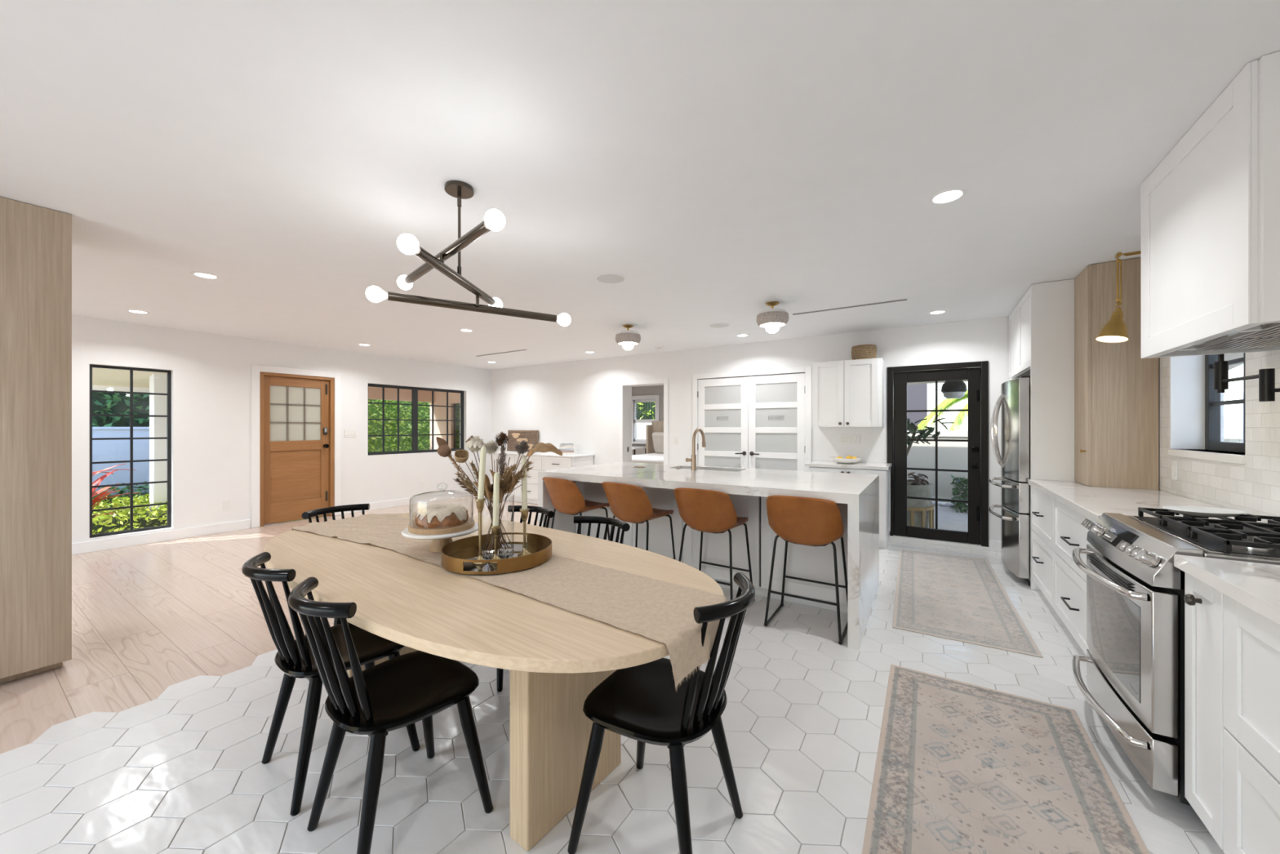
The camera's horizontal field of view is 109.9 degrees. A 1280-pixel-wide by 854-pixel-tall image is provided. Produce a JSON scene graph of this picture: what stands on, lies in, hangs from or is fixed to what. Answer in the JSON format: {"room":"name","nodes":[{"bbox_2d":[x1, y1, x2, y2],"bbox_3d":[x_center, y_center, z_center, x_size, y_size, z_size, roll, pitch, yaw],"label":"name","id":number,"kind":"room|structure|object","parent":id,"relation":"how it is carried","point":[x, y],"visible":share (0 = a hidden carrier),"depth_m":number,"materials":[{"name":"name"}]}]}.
{"room":"dining room","nodes":[
{"label":"dining room","id":0,"kind":"room"},
{"bbox_2d":[0,494,537,753],"bbox_3d":[-3.680,1.375,4.025,4.580,0.150,9.610,0,0,33],"label":"floor","id":1,"kind":"structure","parent":0,"point":[147,619],"depth_m":2.94,"materials":[{"name":"brown wood"}]},
{"bbox_2d":[0,196,71,684],"bbox_3d":[-3.878,0.075,1.762,0.668,2.444,1.985,0,0,33],"label":"tall cabinet","id":2,"kind":"object","parent":1,"relation":"on","point":[36,242],"visible":1,"depth_m":2.31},
{"bbox_2d":[489,450,595,504],"bbox_3d":[-1.762,0.875,7.854,2.000,0.845,0.588,0,0,33],"label":"sideboard","id":3,"kind":"object","parent":1,"relation":"on","point":[542,460],"visible":0.43,"depth_m":7.56,"materials":[{"name":"paint"}]},
{"bbox_2d":[506,430,538,452],"bbox_3d":[-2.215,0.252,8.445,0.800,0.396,0.070,0,0,33],"label":"wall art","id":4,"kind":"object","parent":3,"relation":"on","point":[531,437],"visible":0.71,"depth_m":8.43,"materials":[{"name":"brown wood"}]},
{"bbox_2d":[71,315,491,543],"bbox_3d":[-5.524,0.075,5.206,0.200,2.450,9.610,0,0,33],"label":"wall","id":5,"kind":"structure","parent":0,"point":[211,372],"depth_m":5.59,"materials":[{"name":"paint"}]},
{"bbox_2d":[92,367,167,387],"bbox_3d":[-6.109,-0.800,6.139,1.790,0.480,2.650,0,0,33],"label":"porch roof","id":6,"kind":"structure","parent":5,"relation":"attached to","point":[100,376],"depth_m":5.89,"materials":[{"name":"beige paint"}]},
{"bbox_2d":[92,385,149,392],"bbox_3d":[-6.888,-0.610,6.638,0.080,0.220,2.750,0,0,33],"label":"fascia","id":7,"kind":"object","parent":6,"relation":"attached to","point":[104,388],"depth_m":6.16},
{"bbox_2d":[89,364,171,537],"bbox_3d":[-5.656,0.250,4.991,0.040,1.830,0.616,0,0,33],"label":"window","id":8,"kind":"structure","parent":5,"relation":"in","point":[131,393],"depth_m":4.98,"materials":[{"name":"black metal"}]},
{"bbox_2d":[71,488,477,555],"bbox_3d":[-5.451,1.242,5.120,0.016,0.115,9.144,0,0,33],"label":"baseboard","id":9,"kind":"structure","parent":5,"relation":"attached to","point":[153,537],"depth_m":5.29,"materials":[{"name":"paint"}]},
{"bbox_2d":[251,364,341,528],"bbox_3d":[-4.734,0.241,6.238,0.018,2.112,1.050,0,0,33],"label":"trim","id":10,"kind":"structure","parent":5,"relation":"attached to","point":[255,369],"depth_m":5.88,"materials":[{"name":"paint"}]},
{"bbox_2d":[259,371,334,526],"bbox_3d":[-4.780,0.285,6.267,0.150,2.030,0.880,0,0,33],"label":"door","id":11,"kind":"structure","parent":5,"relation":"in","point":[297,411],"depth_m":6.24,"materials":[{"name":"brown wood"}]},
{"bbox_2d":[368,383,463,455],"bbox_3d":[-3.851,-0.128,7.810,0.040,1.135,1.780,0,0,33],"label":"window","id":12,"kind":"structure","parent":5,"relation":"in","point":[414,404],"depth_m":7.73,"materials":[{"name":"black metal"}]},
{"bbox_2d":[430,391,459,449],"bbox_3d":[-3.907,0.205,9.716,1.940,2.310,0.150,0,0,33],"label":"wall","id":13,"kind":"structure","parent":0,"point":[439,412],"depth_m":9.91,"materials":[{"name":"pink paint"}]},
{"bbox_2d":[368,386,435,402],"bbox_3d":[-5.395,-0.760,9.006,0.200,0.380,2.950,0,0,33],"label":"beam","id":14,"kind":"structure","parent":13,"relation":"attached to","point":[374,393],"depth_m":9.35,"materials":[{"name":"pink paint"}]},
{"bbox_2d":[453,403,459,448],"bbox_3d":[-3.785,0.040,9.638,0.670,1.120,0.030,0,0,33],"label":"window","id":15,"kind":"structure","parent":13,"relation":"in","point":[456,410],"depth_m":9.75,"materials":[{"name":"clear glass"}]},
{"bbox_2d":[0,539,1224,853],"bbox_3d":[0.048,1.373,1.638,4.726,0.153,9.610,0,0,33],"label":"tiles","id":16,"kind":"structure","parent":0,"point":[802,717],"depth_m":1.71,"materials":[{"name":"tile"}]},
{"bbox_2d":[241,551,420,816],"bbox_3d":[-1.208,0.888,1.744,0.428,0.820,0.510,0,0,39],"label":"dining chair","id":17,"kind":"object","parent":16,"relation":"on","point":[295,658],"visible":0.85,"depth_m":1.58,"materials":[{"name":"black paint"}]},
{"bbox_2d":[301,503,369,635],"bbox_3d":[-1.662,0.888,2.590,0.510,0.820,0.428,0,0,33],"label":"dining chair","id":18,"kind":"object","parent":16,"relation":"on","point":[315,513],"visible":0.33,"depth_m":2.70,"materials":[{"name":"black paint"}]},
{"bbox_2d":[288,576,493,853],"bbox_3d":[-0.818,0.888,1.455,0.428,0.820,0.510,0,0,39],"label":"dining chair","id":19,"kind":"object","parent":16,"relation":"on","point":[404,690],"visible":1,"depth_m":1.38,"materials":[{"name":"black paint"}]},
{"bbox_2d":[264,512,724,851],"bbox_3d":[-0.782,0.918,1.941,2.372,0.757,1.106,0,0,37],"label":"dining table","id":20,"kind":"object","parent":16,"relation":"on","point":[555,657],"visible":0.61,"depth_m":1.41,"materials":[{"name":"brown wood"}]},
{"bbox_2d":[291,513,727,692],"bbox_3d":[-0.763,0.605,1.967,2.399,0.158,0.558,0,0,33],"label":"table runner","id":21,"kind":"object","parent":20,"relation":"on","point":[660,611],"visible":0.73,"depth_m":1.46,"materials":[{"name":"fabric"}]},
{"bbox_2d":[401,517,478,552],"bbox_3d":[-0.864,0.474,1.961,0.316,0.115,0.316,0,0,33],"label":"cake stand","id":22,"kind":"object","parent":21,"relation":"on","point":[441,536],"visible":0.73,"depth_m":1.86,"materials":[{"name":"white wood"}]},
{"bbox_2d":[408,482,473,528],"bbox_3d":[-0.864,0.328,1.961,0.257,0.175,0.257,0,0,33],"label":"glass cloche","id":23,"kind":"object","parent":22,"relation":"on","point":[424,494],"visible":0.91,"depth_m":1.95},
{"bbox_2d":[414,503,468,528],"bbox_3d":[-0.864,0.380,1.961,0.217,0.073,0.216,0,0,33],"label":"cake","id":24,"kind":"object","parent":22,"relation":"on","point":[441,515],"visible":1,"depth_m":1.89,"materials":[{"name":"food"}]},
{"bbox_2d":[440,532,551,574],"bbox_3d":[-0.579,0.506,1.837,0.430,0.052,0.430,0,0,33],"label":"serving tray","id":25,"kind":"object","parent":21,"relation":"on","point":[458,556],"visible":0.94,"depth_m":1.80,"materials":[{"name":"metal"}]},
{"bbox_2d":[472,497,487,564],"bbox_3d":[-0.622,0.402,1.747,0.055,0.248,0.055,0,0,33],"label":"candlestick","id":26,"kind":"object","parent":25,"relation":"on","point":[480,503],"visible":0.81,"depth_m":1.74,"materials":[{"name":"gold metal"}]},
{"bbox_2d":[477,445,486,499],"bbox_3d":[-0.617,0.184,1.749,0.033,0.224,0.023,0,0,-12],"label":"taper candle","id":27,"kind":"object","parent":26,"relation":"in","point":[483,451],"visible":0.97,"depth_m":1.74,"materials":[{"name":"beige wax"}]},
{"bbox_2d":[488,524,501,563],"bbox_3d":[-0.568,0.456,1.765,0.055,0.142,0.055,0,0,33],"label":"candlestick","id":28,"kind":"object","parent":25,"relation":"on","point":[495,529],"visible":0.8,"depth_m":1.76,"materials":[{"name":"gold metal"}]},
{"bbox_2d":[493,471,499,525],"bbox_3d":[-0.566,0.289,1.764,0.028,0.228,0.023,0,0,33],"label":"taper candle","id":29,"kind":"object","parent":28,"relation":"on","point":[496,477],"visible":0.96,"depth_m":1.75,"materials":[{"name":"beige wax"}]},
{"bbox_2d":[448,542,546,571],"bbox_3d":[-0.579,0.529,1.837,0.426,0.005,0.426,0,0,33],"label":"mirror","id":30,"kind":"object","parent":25,"relation":"attached to","point":[469,551],"depth_m":1.85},
{"bbox_2d":[481,494,514,552],"bbox_3d":[-0.604,0.406,1.885,0.145,0.240,0.145,0,0,33],"label":"glass vase","id":31,"kind":"object","parent":25,"relation":"on","point":[498,547],"visible":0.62,"depth_m":1.90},
{"bbox_2d":[435,431,562,552],"bbox_3d":[-0.563,0.263,1.868,0.536,0.496,0.213,0,0,6],"label":"bouquet","id":32,"kind":"object","parent":31,"relation":"in","point":[508,482],"visible":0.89,"depth_m":1.84,"materials":[{"name":"brown plant"}]},
{"bbox_2d":[517,507,531,556],"bbox_3d":[-0.477,0.432,1.855,0.055,0.190,0.055,0,0,33],"label":"candlestick","id":33,"kind":"object","parent":25,"relation":"on","point":[524,513],"visible":0.91,"depth_m":1.85,"materials":[{"name":"gold metal"}]},
{"bbox_2d":[521,455,527,509],"bbox_3d":[-0.478,0.236,1.856,0.026,0.238,0.023,0,0,33],"label":"taper candle","id":34,"kind":"object","parent":33,"relation":"in","point":[524,481],"visible":0.89,"depth_m":1.85,"materials":[{"name":"beige wax"}]},
{"bbox_2d":[496,505,554,692],"bbox_3d":[-0.740,0.888,2.520,0.428,0.820,0.510,0,0,31],"label":"dining chair","id":35,"kind":"object","parent":16,"relation":"on","point":[548,513],"visible":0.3,"depth_m":2.67,"materials":[{"name":"black paint"}]},
{"bbox_2d":[509,515,630,705],"bbox_3d":[-0.299,0.888,2.194,0.428,0.820,0.510,0,0,33],"label":"dining chair","id":36,"kind":"object","parent":16,"relation":"on","point":[625,526],"visible":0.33,"depth_m":2.38,"materials":[{"name":"black paint"}]},
{"bbox_2d":[542,476,609,540],"bbox_3d":[-0.566,0.858,3.949,0.473,0.874,0.518,0,0,43],"label":"bar stool","id":37,"kind":"object","parent":16,"relation":"on","point":[565,495],"visible":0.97,"depth_m":3.76,"materials":[{"name":"leather"}]},
{"bbox_2d":[601,481,675,559],"bbox_3d":[-0.019,0.858,3.604,0.473,0.874,0.518,0,0,41],"label":"bar stool","id":38,"kind":"object","parent":16,"relation":"on","point":[628,503],"visible":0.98,"depth_m":3.42,"materials":[{"name":"orange leather"}]},
{"bbox_2d":[567,572,755,853],"bbox_3d":[0.102,0.888,1.418,0.510,0.820,0.428,0,0,31],"label":"dining chair","id":39,"kind":"object","parent":16,"relation":"on","point":[642,703],"visible":0.98,"depth_m":1.34,"materials":[{"name":"black paint"}]},
{"bbox_2d":[575,480,847,613],"bbox_3d":[0.637,0.875,4.021,2.471,0.845,0.820,0,0,33],"label":"kitchen island","id":40,"kind":"object","parent":16,"relation":"on","point":[805,562],"visible":0.27,"depth_m":3.44,"materials":[{"name":"paint"}]},
{"bbox_2d":[537,462,879,650],"bbox_3d":[0.528,0.844,3.851,2.595,0.907,1.285,0,0,33],"label":"island countertop","id":41,"kind":"structure","parent":40,"relation":"on","point":[860,492],"depth_m":3.28,"materials":[{"name":"white stone"}]},
{"bbox_2d":[685,427,706,470],"bbox_3d":[0.522,0.198,4.183,0.102,0.384,0.223,0,0,37],"label":"faucet","id":42,"kind":"object","parent":41,"relation":"on","point":[693,460],"visible":1,"depth_m":4.09,"materials":[{"name":"beige metal"}]},
{"bbox_2d":[673,487,755,601],"bbox_3d":[0.528,0.858,3.284,0.473,0.874,0.518,0,0,35],"label":"bar stool","id":43,"kind":"object","parent":16,"relation":"on","point":[710,511],"visible":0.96,"depth_m":3.10,"materials":[{"name":"brown leather"}]},
{"bbox_2d":[764,495,847,644],"bbox_3d":[1.095,0.858,2.938,0.473,0.874,0.518,0,0,33],"label":"bar stool","id":44,"kind":"object","parent":16,"relation":"on","point":[805,521],"visible":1,"depth_m":2.77,"materials":[{"name":"brown leather"}]},
{"bbox_2d":[808,466,890,548],"bbox_3d":[2.419,0.876,5.178,0.792,0.842,0.586,0,0,33],"label":"bar cabinet","id":45,"kind":"object","parent":16,"relation":"on","point":[884,475],"visible":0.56,"depth_m":4.82,"materials":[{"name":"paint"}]},
{"bbox_2d":[804,460,892,470],"bbox_3d":[2.412,0.432,5.193,0.850,0.035,0.568,0,0,33],"label":"countertop","id":46,"kind":"structure","parent":45,"relation":"on","point":[865,465],"depth_m":5.04,"materials":[{"name":"white stone"}]},
{"bbox_2d":[892,548,1043,657],"bbox_3d":[2.515,1.293,3.650,0.740,0.008,2.190,0,0,31],"label":"runner rug","id":47,"kind":"object","parent":16,"relation":"on","point":[962,598],"visible":1,"depth_m":3.27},
{"bbox_2d":[862,664,1149,853],"bbox_3d":[1.080,1.293,1.315,0.735,0.008,2.220,0,0,33],"label":"runner rug","id":48,"kind":"object","parent":16,"relation":"on","point":[962,767],"visible":1,"depth_m":1.64,"materials":[{"name":"fabric"}]},
{"bbox_2d":[988,375,1030,586],"bbox_3d":[3.559,0.435,3.925,0.799,1.721,0.920,0,0,33],"label":"refrigerator","id":49,"kind":"object","parent":16,"relation":"on","point":[1014,401],"visible":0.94,"depth_m":3.74,"materials":[{"name":"silver metal"}]},
{"bbox_2d":[1008,278,1075,590],"bbox_3d":[3.717,0.075,3.955,0.595,2.443,1.230,0,0,33],"label":"enclosure","id":50,"kind":"object","parent":16,"relation":"on","point":[1042,324],"visible":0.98,"depth_m":3.54,"materials":[{"name":"paint"}]},
{"bbox_2d":[1071,506,1279,805],"bbox_3d":[2.154,0.828,1.689,0.733,0.939,0.758,0,0,33],"label":"gas range","id":51,"kind":"object","parent":16,"relation":"on","point":[1135,658],"visible":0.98,"depth_m":1.60,"materials":[{"name":"metal"}]},
{"bbox_2d":[1124,506,1279,564],"bbox_3d":[2.246,0.394,1.630,0.514,0.072,0.758,0,0,33],"label":"cooktop","id":52,"kind":"object","parent":51,"relation":"in","point":[1251,540],"depth_m":1.60,"materials":[{"name":"silver metal"}]},
{"bbox_2d":[1162,505,1246,517],"bbox_3d":[2.292,0.345,1.827,0.235,0.024,0.190,0,0,33],"label":"oval plate","id":53,"kind":"object","parent":51,"relation":"on","point":[1198,511],"visible":1,"depth_m":1.83,"materials":[{"name":"white ceramic"}]},
{"bbox_2d":[0,0,1279,369],"bbox_3d":[-1.786,-1.225,2.812,9.080,0.150,9.610,0,0,33],"label":"ceiling","id":54,"kind":"structure","parent":0,"point":[725,159],"depth_m":1.84,"materials":[{"name":"paint"}]},
{"bbox_2d":[365,180,570,326],"bbox_3d":[-0.889,-0.874,2.209,0.868,0.553,1.037,0,0,6],"label":"chandelier","id":55,"kind":"object","parent":54,"relation":"hanging from","point":[495,220],"visible":1,"depth_m":2.15,"materials":[{"name":"brown metal"}]},
{"bbox_2d":[595,272,626,283],"bbox_3d":[-0.226,-1.147,3.459,0.236,0.006,0.236,0,0,33],"label":"ceiling speaker","id":56,"kind":"object","parent":54,"relation":"attached to","point":[608,277],"visible":1,"depth_m":3.44,"materials":[{"name":"paint"}]},
{"bbox_2d":[615,324,640,350],"bbox_3d":[-0.135,-1.011,5.074,0.288,0.278,0.288,0,0,28],"label":"ceiling lamp","id":57,"kind":"object","parent":54,"relation":"attached to","point":[627,338],"visible":1,"depth_m":4.99,"materials":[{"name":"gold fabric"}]},
{"bbox_2d":[756,301,788,333],"bbox_3d":[1.227,-1.011,4.155,0.288,0.278,0.288,0,0,6],"label":"ceiling lamp","id":58,"kind":"object","parent":54,"relation":"attached to","point":[771,319],"visible":1,"depth_m":4.08,"materials":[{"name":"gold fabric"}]},
{"bbox_2d":[791,297,908,315],"bbox_3d":[1.969,-1.147,4.284,1.016,0.006,0.070,0,0,33],"label":"ceiling vent","id":59,"kind":"object","parent":54,"relation":"in","point":[904,299],"visible":1,"depth_m":4.25,"materials":[{"name":"metal"}]},
{"bbox_2d":[927,186,968,204],"bbox_3d":[1.527,-1.147,2.228,0.166,0.007,0.166,0,0,33],"label":"recessed light","id":60,"kind":"object","parent":54,"relation":"in","point":[950,194],"visible":1,"depth_m":2.22,"materials":[{"name":"paint"}]},
{"bbox_2d":[1141,51,1279,358],"bbox_3d":[2.324,-0.737,1.641,0.445,0.823,0.860,0,0,33],"label":"range hood","id":61,"kind":"object","parent":54,"relation":"hanging from","point":[1211,207],"visible":1,"depth_m":1.58,"materials":[{"name":"paint"}]},
{"bbox_2d":[631,385,663,454],"bbox_3d":[0.424,0.075,10.861,5.000,2.450,0.150,0,0,33],"label":"wall","id":62,"kind":"structure","parent":0,"point":[651,389],"depth_m":10.96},
{"bbox_2d":[631,395,659,444],"bbox_3d":[0.116,-0.175,10.963,0.870,1.210,0.130,0,0,33],"label":"window","id":63,"kind":"structure","parent":62,"relation":"in","point":[655,398],"depth_m":10.98,"materials":[{"name":"paint"}]},
{"bbox_2d":[491,315,1008,541],"bbox_3d":[0.814,0.075,6.704,8.860,2.450,0.250,0,0,33],"label":"wall","id":64,"kind":"structure","parent":0,"point":[576,402],"depth_m":6.60,"materials":[{"name":"paint"}]},
{"bbox_2d":[618,377,668,464],"bbox_3d":[0.043,0.274,7.039,0.910,2.047,0.018,0,0,33],"label":"trim","id":65,"kind":"structure","parent":64,"relation":"attached to","point":[665,380],"depth_m":6.93,"materials":[{"name":"paint"}]},
{"bbox_2d":[697,376,748,468],"bbox_3d":[1.152,0.295,6.334,0.756,1.985,0.098,0,0,33],"label":"door","id":66,"kind":"structure","parent":64,"relation":"in","point":[722,402],"depth_m":6.33,"materials":[{"name":"paint"}]},
{"bbox_2d":[692,365,811,471],"bbox_3d":[1.470,0.259,6.125,1.660,2.077,0.018,0,0,33],"label":"trim","id":67,"kind":"structure","parent":64,"relation":"attached to","point":[807,369],"depth_m":5.87,"materials":[{"name":"paint"}]},
{"bbox_2d":[748,373,804,471],"bbox_3d":[1.793,0.295,5.923,0.756,1.985,0.098,0,0,33],"label":"door","id":68,"kind":"structure","parent":64,"relation":"in","point":[776,402],"depth_m":5.93,"materials":[{"name":"paint"}]},
{"bbox_2d":[813,357,884,426],"bbox_3d":[2.451,-0.390,5.292,0.730,0.770,0.359,0,0,33],"label":"upper cabinet","id":69,"kind":"object","parent":64,"relation":"attached to","point":[846,393],"visible":1,"depth_m":5.16,"materials":[{"name":"paint"}]},
{"bbox_2d":[851,344,876,359],"bbox_3d":[2.595,-0.858,5.202,0.266,0.165,0.266,0,0,33],"label":"wicker basket","id":70,"kind":"object","parent":69,"relation":"on","point":[861,351],"visible":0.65,"depth_m":5.10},
{"bbox_2d":[840,434,859,444],"bbox_3d":[2.544,0.144,5.442,0.208,0.112,0.010,0,0,33],"label":"light switch","id":71,"kind":"object","parent":64,"relation":"attached to","point":[844,438],"visible":1,"depth_m":5.43,"materials":[{"name":"white plastic"}]},
{"bbox_2d":[887,360,988,546],"bbox_3d":[3.296,0.278,5.012,0.935,1.955,0.164,0,0,33],"label":"door","id":72,"kind":"structure","parent":64,"relation":"in","point":[976,373],"depth_m":4.96,"materials":[{"name":"black paint"}]},
{"bbox_2d":[889,533,989,551],"bbox_3d":[3.335,1.276,5.073,0.945,0.042,0.280,0,0,33],"label":"trim","id":73,"kind":"structure","parent":64,"relation":"attached to","point":[944,543],"depth_m":4.94,"materials":[{"name":"white ceramic"}]},
{"bbox_2d":[906,352,1244,384],"bbox_3d":[4.287,-0.940,6.137,5.800,0.440,2.540,0,0,33],"label":"roof","id":74,"kind":"structure","parent":64,"relation":"attached to","point":[1228,357],"depth_m":5.39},
{"bbox_2d":[941,380,967,398],"bbox_3d":[4.216,-0.652,6.028,0.290,0.535,0.290,0,0,33],"label":"pendant","id":75,"kind":"object","parent":74,"relation":"hanging from","point":[949,388],"visible":0.69,"depth_m":5.93,"materials":[{"name":"black metal"}]},
{"bbox_2d":[1158,351,1279,519],"bbox_3d":[1.878,0.075,0.318,0.220,2.450,9.360,0,0,33],"label":"wall","id":76,"kind":"structure","parent":0,"point":[1252,487],"depth_m":2.17,"materials":[{"name":"tile"}]},
{"bbox_2d":[1031,486,1055,607],"bbox_3d":[3.161,0.876,3.123,0.635,0.842,0.730,0,0,33],"label":"base cabinet","id":77,"kind":"object","parent":76,"relation":"attached to","point":[1042,550],"visible":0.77,"depth_m":3.25,"materials":[{"name":"paint"}]},
{"bbox_2d":[1053,497,1095,654],"bbox_3d":[2.692,0.876,2.391,0.635,0.842,1.000,0,0,33],"label":"base cabinet","id":78,"kind":"object","parent":76,"relation":"attached to","point":[1069,581],"visible":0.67,"depth_m":2.62,"materials":[{"name":"paint"}]},
{"bbox_2d":[1027,479,1267,523],"bbox_3d":[2.899,0.435,2.702,0.608,0.040,1.753,0,0,33],"label":"countertop","id":79,"kind":"structure","parent":78,"relation":"on","point":[1091,502],"depth_m":2.59,"materials":[{"name":"white stone"}]},
{"bbox_2d":[1074,257,1158,489],"bbox_3d":[3.383,-0.365,3.228,0.373,1.561,0.345,0,0,33],"label":"upper cabinet","id":80,"kind":"object","parent":79,"relation":"on","point":[1116,389],"visible":0.98,"depth_m":3.10,"materials":[{"name":"brown wood"}]},
{"bbox_2d":[1095,250,1141,342],"bbox_3d":[3.043,-0.828,2.718,0.407,0.595,0.150,0,0,33],"label":"wall sconce","id":81,"kind":"object","parent":76,"relation":"attached to","point":[1115,330],"visible":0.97,"depth_m":2.78,"materials":[{"name":"gold metal"}]},
{"bbox_2d":[1169,355,1204,448],"bbox_3d":[3.423,-0.258,2.808,0.143,0.785,0.012,0,0,33],"label":"window reveal","id":82,"kind":"structure","parent":76,"relation":"attached to","point":[1187,373],"depth_m":2.80,"materials":[{"name":"paint"}]},
{"bbox_2d":[1183,572,1226,849],"bbox_3d":[1.939,0.876,1.207,0.626,0.842,0.220,0,0,33],"label":"base cabinet","id":83,"kind":"object","parent":76,"relation":"attached to","point":[1204,727],"visible":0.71,"depth_m":1.36,"materials":[{"name":"paint"}]},
{"bbox_2d":[1168,448,1245,464],"bbox_3d":[3.208,0.158,2.480,0.152,0.045,0.797,0,0,33],"label":"trim","id":84,"kind":"structure","parent":76,"relation":"attached to","point":[1220,456],"depth_m":2.45,"materials":[{"name":"stone"}]},
{"bbox_2d":[1204,352,1245,452],"bbox_3d":[3.293,-0.258,2.426,0.050,0.785,0.797,0,0,33],"label":"window","id":85,"kind":"structure","parent":76,"relation":"in","point":[1213,402],"depth_m":2.72,"materials":[{"name":"black metal"}]},
{"bbox_2d":[1213,353,1279,401],"bbox_3d":[2.561,-0.234,1.806,0.111,0.259,0.670,0,0,19],"label":"pot filler","id":86,"kind":"object","parent":76,"relation":"attached to","point":[1267,389],"visible":0.83,"depth_m":1.87,"materials":[{"name":"black metal"}]},
{"bbox_2d":[1223,594,1279,853],"bbox_3d":[1.551,0.876,0.609,0.635,0.842,1.198,0,0,33],"label":"base cabinet","id":87,"kind":"object","parent":76,"relation":"attached to","point":[1251,641],"visible":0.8,"depth_m":1.17,"materials":[{"name":"paint"}]},
{"bbox_2d":[1173,554,1279,625],"bbox_3d":[1.619,0.435,0.704,0.608,0.040,1.432,0,0,33],"label":"countertop","id":88,"kind":"structure","parent":87,"relation":"on","point":[1255,586],"depth_m":1.24,"materials":[{"name":"white stone"}]},
{"bbox_3d":[-0.449,1.350,9.497,5.000,0.100,3.090,0,0,33],"label":"floor","id":89,"kind":"structure","parent":0,"visible":0},
{"bbox_2d":[631,420,663,463],"bbox_3d":[0.515,0.560,9.456,1.852,1.480,2.059,0,0,33],"label":"bed","id":90,"kind":"object","parent":89,"relation":"on","point":[651,456],"visible":0.11,"depth_m":10.53,"materials":[{"name":"beige fabric"}]},
{"bbox_2d":[652,431,663,453],"bbox_3d":[0.670,0.352,10.095,0.840,0.487,0.256,0,0,33],"label":"pillow","id":91,"kind":"object","parent":90,"relation":"on","point":[657,437],"visible":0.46,"depth_m":10.17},
{"label":"outside","id":92,"kind":"structure","parent":0,"visible":0},
{"bbox_3d":[-12.513,1.430,11.576,18.440,0.140,38.000,0,0,33],"label":"ground","id":93,"kind":"structure","parent":92,"visible":0},
{"bbox_2d":[92,463,138,518],"bbox_3d":[-6.834,0.874,5.556,0.881,0.972,0.993,0,0,-12],"label":"cordyline","id":94,"kind":"object","parent":93,"relation":"on","point":[97,498],"visible":0.22,"depth_m":5.65,"materials":[{"name":"red plant"}]},
{"bbox_2d":[92,426,149,495],"bbox_3d":[-9.826,0.675,4.868,0.240,1.370,9.600,0,0,33],"label":"wall","id":95,"kind":"structure","parent":93,"relation":"on","point":[117,450],"depth_m":7.13,"materials":[{"name":"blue paint"}]},
{"bbox_2d":[92,390,149,426],"bbox_3d":[-10.738,-0.408,5.394,1.624,3.657,9.784,0,0,33],"label":"hedge","id":96,"kind":"object","parent":93,"relation":"on","point":[104,403],"visible":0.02,"depth_m":7.50,"materials":[{"name":"green plant"}]},
{"bbox_2d":[92,480,149,507],"bbox_3d":[-8.030,1.126,6.804,0.860,0.561,4.158,0,0,33],"label":"shrub","id":97,"kind":"object","parent":93,"relation":"on","point":[145,486],"visible":0.08,"depth_m":6.82,"materials":[{"name":"green plant"}]},
{"bbox_2d":[92,493,167,534],"bbox_3d":[-7.217,1.170,5.508,1.882,0.441,2.879,0,0,33],"label":"shrub","id":98,"kind":"object","parent":93,"relation":"on","point":[143,517],"visible":0.29,"depth_m":5.65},
{"bbox_2d":[149,373,167,513],"bbox_3d":[-6.444,0.310,6.051,0.300,2.100,0.280,0,0,33],"label":"porch post","id":99,"kind":"object","parent":93,"relation":"on","point":[157,382],"visible":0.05,"depth_m":5.96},
{"bbox_2d":[368,399,430,452],"bbox_3d":[-4.667,-0.154,13.204,1.342,3.098,10.022,0,0,33],"label":"hedge","id":100,"kind":"object","parent":93,"relation":"on","point":[375,411],"visible":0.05,"depth_m":10.61,"materials":[{"name":"green plant"}]},
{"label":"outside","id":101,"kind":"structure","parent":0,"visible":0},
{"bbox_2d":[928,501,968,532],"bbox_3d":[9.476,1.430,10.681,19.560,0.140,15.790,0,0,33],"label":"ground","id":102,"kind":"structure","parent":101,"point":[948,517],"depth_m":6.65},
{"bbox_2d":[636,401,653,419],"bbox_3d":[2.084,-0.060,14.375,6.340,2.987,1.312,0,0,33],"label":"hedge","id":103,"kind":"object","parent":102,"relation":"on","point":[647,415],"visible":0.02,"depth_m":15.12,"materials":[{"name":"green plant"}]},
{"bbox_2d":[906,383,927,431],"bbox_3d":[6.186,-1.170,12.070,2.600,5.060,0.200,0,0,33],"label":"wall","id":104,"kind":"structure","parent":102,"relation":"on","point":[917,393],"depth_m":11.40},
{"bbox_2d":[906,480,934,528],"bbox_3d":[3.522,1.050,6.057,0.752,0.620,0.752,0,0,33],"label":"planter","id":105,"kind":"object","parent":102,"relation":"on","point":[920,513],"visible":0.35,"depth_m":5.72,"materials":[{"name":"grey stone"}]},
{"bbox_2d":[906,417,954,455],"bbox_3d":[3.626,0.300,5.920,0.640,1.008,0.655,0,0,-29],"label":"fig tree","id":106,"kind":"object","parent":105,"relation":"on","point":[913,428],"visible":0.5,"depth_m":5.90,"materials":[{"name":"green plant"}]},
{"bbox_2d":[917,389,968,431],"bbox_3d":[6.881,0.312,8.803,2.908,2.102,1.527,0,0,8],"label":"palm tree","id":107,"kind":"object","parent":102,"relation":"on","point":[947,403],"visible":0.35,"depth_m":8.65,"materials":[{"name":"green plant"}]},
{"bbox_2d":[950,474,968,512],"bbox_3d":[5.395,1.097,7.230,0.692,0.611,0.594,0,0,33],"label":"shrub","id":108,"kind":"object","parent":102,"relation":"on","point":[961,482],"visible":0.35,"depth_m":7.24,"materials":[{"name":"green plant"}]},
{"bbox_2d":[906,431,1242,502],"bbox_3d":[5.604,0.690,7.823,9.000,1.260,0.080,0,0,33],"label":"wall","id":109,"kind":"structure","parent":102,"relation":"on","point":[951,455],"depth_m":7.94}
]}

